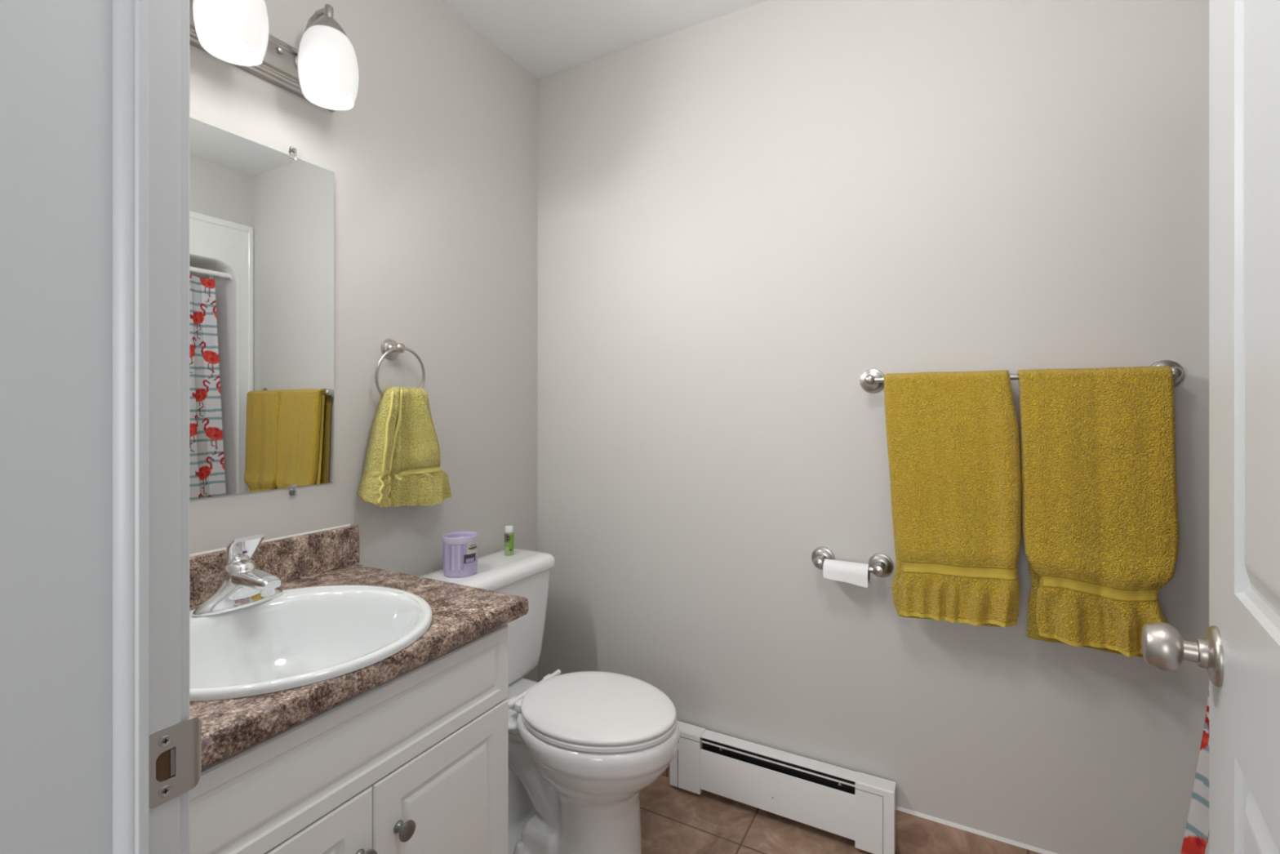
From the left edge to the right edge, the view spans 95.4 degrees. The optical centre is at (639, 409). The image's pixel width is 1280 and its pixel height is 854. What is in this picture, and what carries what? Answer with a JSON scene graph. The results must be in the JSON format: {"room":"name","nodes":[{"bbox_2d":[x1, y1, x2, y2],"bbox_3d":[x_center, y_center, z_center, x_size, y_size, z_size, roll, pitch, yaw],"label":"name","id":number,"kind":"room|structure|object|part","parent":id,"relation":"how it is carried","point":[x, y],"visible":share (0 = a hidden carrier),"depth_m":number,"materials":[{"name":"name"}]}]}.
{"room":"bathroom","nodes":[
{"label":"bathroom","id":0,"kind":"room"},
{"bbox_2d":[189,0,537,681],"bbox_3d":[-0.763,-0.015,1.599,0.120,2.440,1.616,0,0,28],"label":"wall","id":1,"kind":"structure","parent":0,"point":[433,161],"depth_m":1.69,"materials":[{"name":"beige paint"}]},
{"bbox_2d":[189,116,333,499],"bbox_3d":[-0.911,-0.205,1.190,0.010,0.818,0.610,0,0,28],"label":"wall mirror","id":2,"kind":"object","parent":1,"relation":"attached to","point":[261,217],"visible":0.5,"depth_m":1.30,"materials":[{"name":"clear glass"}]},
{"bbox_2d":[189,0,359,111],"bbox_3d":[-0.828,-0.805,1.154,0.190,0.211,0.590,0,0,28],"label":"vanity light","id":3,"kind":"object","parent":1,"relation":"attached to","point":[323,71],"visible":0.98,"depth_m":1.26,"materials":[{"name":"white glass"}]},
{"bbox_3d":[-0.798,-0.772,1.138,0.122,0.145,0.122,0,0,28],"label":"lamp shade","id":4,"kind":"part","parent":3,"relation":"part of","materials":[{"name":"white glass"}]},
{"bbox_3d":[-0.748,-0.856,1.339,0.110,0.110,0.013,0,0,28],"label":"arm","id":5,"kind":"part","parent":3,"relation":"part of","materials":[{"name":"silver metal"}]},
{"bbox_3d":[-0.702,-0.772,1.314,0.122,0.145,0.122,0,0,28],"label":"lamp shade","id":6,"kind":"part","parent":3,"relation":"part of","materials":[{"name":"white glass"}]},
{"bbox_2d":[189,524,359,607],"bbox_3d":[-0.905,0.348,1.188,0.021,0.098,0.725,0,0,28],"label":"backsplash","id":7,"kind":"structure","parent":1,"relation":"attached to","point":[299,557],"depth_m":1.35,"materials":[{"name":"brown stone"}]},
{"bbox_2d":[374,338,425,397],"bbox_3d":[-0.666,-0.102,1.597,0.052,0.186,0.162,0,0,28],"label":"towel ring","id":8,"kind":"object","parent":1,"relation":"attached to","point":[390,348],"visible":0.87,"depth_m":1.59,"materials":[{"name":"silver metal"}]},
{"bbox_3d":[-0.662,-0.167,1.591,0.040,0.027,0.027,0,0,28],"label":"post","id":9,"kind":"part","parent":8,"relation":"part of","materials":[{"name":"silver metal"}]},
{"bbox_2d":[356,386,451,506],"bbox_3d":[-0.630,0.103,1.591,0.085,0.328,0.283,0,0,28],"label":"hand towel","id":10,"kind":"object","parent":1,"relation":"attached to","point":[402,460],"visible":1,"depth_m":1.58,"materials":[{"name":"fabric"}]},
{"bbox_2d":[438,0,768,79],"bbox_3d":[0.413,-1.274,0.885,2.870,0.080,1.750,0,0,28],"label":"ceiling","id":11,"kind":"structure","parent":0,"point":[545,37],"depth_m":1.86,"materials":[{"name":"white paint"}]},
{"bbox_2d":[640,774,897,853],"bbox_3d":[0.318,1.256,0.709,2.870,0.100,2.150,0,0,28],"label":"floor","id":12,"kind":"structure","parent":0,"point":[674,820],"depth_m":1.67,"materials":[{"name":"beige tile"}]},
{"bbox_2d":[189,624,508,853],"bbox_3d":[-0.655,0.822,1.065,0.573,0.768,0.644,0,0,28],"label":"vanity cabinet","id":13,"kind":"object","parent":12,"relation":"on","point":[415,762],"visible":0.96,"depth_m":0.96,"materials":[{"name":"white wood"}]},
{"bbox_3d":[-0.514,0.854,0.804,0.019,0.492,0.317,0,0,28],"label":"door","id":14,"kind":"part","parent":13,"relation":"part of","materials":[{"name":"white wood"}]},
{"bbox_2d":[189,524,528,768],"bbox_3d":[-0.662,0.365,1.056,0.574,0.140,0.725,0,0,28],"label":"countertop","id":15,"kind":"structure","parent":13,"relation":"on","point":[462,614],"depth_m":1.15,"materials":[{"name":"brown stone"}]},
{"bbox_2d":[191,534,283,617],"bbox_3d":[-0.755,0.317,1.133,0.143,0.138,0.164,0,0,28],"label":"faucet","id":16,"kind":"object","parent":15,"relation":"on","point":[243,584],"visible":1,"depth_m":1.12,"materials":[{"name":"silver metal"}]},
{"bbox_3d":[-0.789,0.285,1.151,0.064,0.074,0.061,0,0,28],"label":"lever handle","id":17,"kind":"part","parent":16,"relation":"part of","materials":[{"name":"silver metal"}]},
{"bbox_3d":[-0.745,0.329,1.127,0.119,0.030,0.048,0,0,28],"label":"spout","id":18,"kind":"part","parent":16,"relation":"part of","materials":[{"name":"silver metal"}]},
{"bbox_2d":[189,584,432,701],"bbox_3d":[-0.631,0.473,1.036,0.500,0.177,0.488,0,0,28],"label":"sink","id":19,"kind":"object","parent":15,"relation":"in","point":[299,637],"visible":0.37,"depth_m":1.15,"materials":[{"name":"white ceramic"}]},
{"bbox_3d":[-0.430,0.703,0.909,0.028,0.032,0.032,0,0,28],"label":"knob","id":20,"kind":"part","parent":13,"relation":"part of","materials":[{"name":"grey metal"}]},
{"bbox_3d":[-0.395,0.703,0.974,0.028,0.032,0.032,0,0,28],"label":"knob","id":21,"kind":"part","parent":13,"relation":"part of","materials":[{"name":"grey metal"}]},
{"bbox_3d":[-0.360,0.854,1.087,0.019,0.492,0.323,0,0,28],"label":"door","id":22,"kind":"part","parent":13,"relation":"part of","materials":[{"name":"white wood"}]},
{"bbox_2d":[417,547,679,853],"bbox_3d":[-0.243,0.838,1.624,0.749,0.736,0.503,0,0,28],"label":"toilet","id":23,"kind":"object","parent":12,"relation":"on","point":[584,746],"visible":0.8,"depth_m":1.51,"materials":[{"name":"white ceramic"}]},
{"bbox_2d":[442,531,478,577],"bbox_3d":[-0.515,0.414,1.669,0.098,0.111,0.098,0,0,28],"label":"candle jar","id":24,"kind":"object","parent":23,"relation":"on","point":[460,548],"visible":1,"depth_m":1.63,"materials":[{"name":"purple glass"}]},
{"bbox_2d":[466,557,474,562],"bbox_3d":[-0.478,0.424,1.638,0.002,0.011,0.027,0,0,40],"label":"print","id":25,"kind":"object","parent":24,"relation":"on","point":[468,559],"depth_m":1.64,"materials":[{"name":"purple paper"}]},
{"bbox_3d":[-0.475,0.493,1.750,0.221,0.046,0.503,0,0,28],"label":"tank lid","id":26,"kind":"part","parent":23,"relation":"part of","materials":[{"name":"white ceramic"}]},
{"bbox_2d":[504,525,514,555],"bbox_3d":[-0.423,0.424,1.881,0.030,0.092,0.031,0,0,28],"label":"bottle","id":27,"kind":"object","parent":23,"relation":"on","point":[508,535],"visible":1,"depth_m":1.87,"materials":[{"name":"green plastic"}]},
{"bbox_3d":[-0.477,0.675,1.751,0.194,0.330,0.472,0,0,28],"label":"tank","id":28,"kind":"part","parent":23,"relation":"part of","materials":[{"name":"white ceramic"}]},
{"bbox_3d":[-0.299,0.792,1.655,0.016,0.016,0.230,0,0,28],"label":"hinge rod","id":29,"kind":"part","parent":23,"relation":"part of","materials":[{"name":"white plastic"}]},
{"bbox_3d":[-0.238,1.010,1.622,0.740,0.392,0.367,0,0,28],"label":"bowl","id":30,"kind":"part","parent":23,"relation":"part of","materials":[{"name":"white ceramic"}]},
{"bbox_3d":[-0.110,0.786,1.552,0.430,0.018,0.354,0,0,28],"label":"seat lid","id":31,"kind":"part","parent":23,"relation":"part of","materials":[{"name":"white plastic"}]},
{"bbox_3d":[-0.109,0.804,1.551,0.427,0.015,0.352,0,0,28],"label":"seat","id":32,"kind":"part","parent":23,"relation":"part of","materials":[{"name":"white plastic"}]},
{"bbox_3d":[1.234,0.122,0.449,0.756,2.163,1.489,0,0,28],"label":"bathtub","id":33,"kind":"object","parent":12,"relation":"on","visible":0},
{"bbox_3d":[0.963,-0.688,0.605,0.052,0.052,1.312,0,0,28],"label":"shower rod","id":34,"kind":"object","parent":33,"relation":"attached to","visible":0},
{"bbox_2d":[1180,689,1208,853],"bbox_3d":[0.890,0.200,0.649,0.200,1.812,1.150,0,0,28],"label":"shower curtain","id":35,"kind":"object","parent":34,"relation":"hanging from","point":[1196,838],"visible":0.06,"depth_m":1.17,"materials":[{"name":"fabric"}]},
{"bbox_2d":[537,0,1208,853],"bbox_3d":[0.855,-0.015,1.573,2.750,2.440,0.120,0,0,28],"label":"wall","id":36,"kind":"structure","parent":0,"point":[746,215],"depth_m":1.64,"materials":[{"name":"beige paint"}]},
{"bbox_2d":[669,720,896,853],"bbox_3d":[0.395,1.103,1.715,0.656,0.184,0.050,0,0,28],"label":"baseboard heater","id":37,"kind":"object","parent":36,"relation":"attached to","point":[859,806],"visible":0.91,"depth_m":1.68,"materials":[{"name":"white metal"}]},
{"bbox_3d":[0.390,1.029,1.697,0.451,0.004,0.002,0,0,28],"label":"damper blade","id":38,"kind":"part","parent":37,"relation":"part of","materials":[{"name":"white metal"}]},
{"bbox_2d":[700,728,857,782],"bbox_3d":[0.390,1.015,1.720,0.474,0.002,0.046,0,0,28],"label":"vent","id":39,"kind":"object","parent":37,"relation":"attached to","point":[824,768],"depth_m":1.70,"materials":[{"name":"black metal"}]},
{"bbox_2d":[811,546,893,577],"bbox_3d":[0.581,0.429,1.614,0.220,0.065,0.068,0,0,28],"label":"toilet paper holder","id":40,"kind":"object","parent":36,"relation":"attached to","point":[882,565],"visible":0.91,"depth_m":1.60,"materials":[{"name":"silver metal"}]},
{"bbox_3d":[0.510,0.429,1.646,0.032,0.032,0.055,0,0,28],"label":"post","id":41,"kind":"part","parent":40,"relation":"part of","materials":[{"name":"silver metal"}]},
{"bbox_2d":[822,558,870,587],"bbox_3d":[0.567,0.446,1.597,0.116,0.056,0.053,0,0,28],"label":"toilet paper roll","id":42,"kind":"object","parent":40,"relation":"on","point":[855,573],"visible":0.99,"depth_m":1.58,"materials":[{"name":"white paper"}]},
{"bbox_3d":[0.646,0.429,1.572,0.032,0.032,0.055,0,0,28],"label":"post","id":43,"kind":"part","parent":40,"relation":"part of","materials":[{"name":"silver metal"}]},
{"bbox_2d":[662,764,1057,853],"bbox_3d":[0.450,1.143,1.719,1.897,0.124,0.009,0,0,28],"label":"baseboard","id":44,"kind":"structure","parent":36,"relation":"attached to","point":[917,833],"depth_m":1.53,"materials":[{"name":"white wood"}]},
{"bbox_2d":[859,360,1184,392],"bbox_3d":[0.901,-0.079,1.437,0.687,0.067,0.074,0,0,28],"label":"towel bar","id":45,"kind":"object","parent":36,"relation":"attached to","point":[872,380],"visible":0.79,"depth_m":1.55,"materials":[{"name":"silver metal"}]},
{"bbox_3d":[0.626,-0.079,1.579,0.028,0.028,0.061,0,0,28],"label":"post","id":46,"kind":"part","parent":45,"relation":"part of","materials":[{"name":"silver metal"}]},
{"bbox_2d":[884,369,1021,626],"bbox_3d":[0.780,0.223,1.470,0.305,0.637,0.107,0,0,32],"label":"bath towel","id":47,"kind":"object","parent":45,"relation":"hanging from","point":[953,439],"visible":1,"depth_m":1.43,"materials":[{"name":"yellow fabric"}]},
{"bbox_2d":[1017,365,1179,657],"bbox_3d":[1.030,0.227,1.321,0.289,0.645,0.120,0,0,28],"label":"bath towel","id":48,"kind":"object","parent":45,"relation":"hanging from","point":[1100,517],"visible":0.97,"depth_m":1.30,"materials":[{"name":"yellow fabric"}]},
{"bbox_3d":[1.171,-0.079,1.284,0.028,0.028,0.061,0,0,28],"label":"post","id":49,"kind":"part","parent":45,"relation":"part of","materials":[{"name":"silver metal"}]},
{"bbox_3d":[0.028,-0.014,0.175,2.870,2.440,0.134,0,0,28],"label":"wall","id":50,"kind":"structure","parent":0,"visible":0},
{"bbox_2d":[0,0,201,853],"bbox_3d":[-0.415,0.150,0.426,0.072,2.110,0.144,0,0,28],"label":"door frame","id":51,"kind":"structure","parent":50,"relation":"attached to","point":[97,755],"depth_m":0.42,"materials":[{"name":"grey paint"}]},
{"bbox_3d":[-0.368,0.278,0.460,0.005,0.057,0.041,0,0,23],"label":"strike plate","id":52,"kind":"part","parent":51,"relation":"part of","materials":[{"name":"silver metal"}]},
{"bbox_2d":[1141,0,1279,853],"bbox_3d":[0.495,0.179,0.371,0.166,2.028,0.746,0,0,32],"label":"door","id":53,"kind":"structure","parent":50,"relation":"in","point":[1239,651],"depth_m":0.58,"materials":[{"name":"grey paint"}]},
{"bbox_3d":[0.610,0.277,0.680,0.038,0.054,0.053,0,0,28],"label":"knob","id":54,"kind":"part","parent":53,"relation":"part of","materials":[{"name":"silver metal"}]}
]}

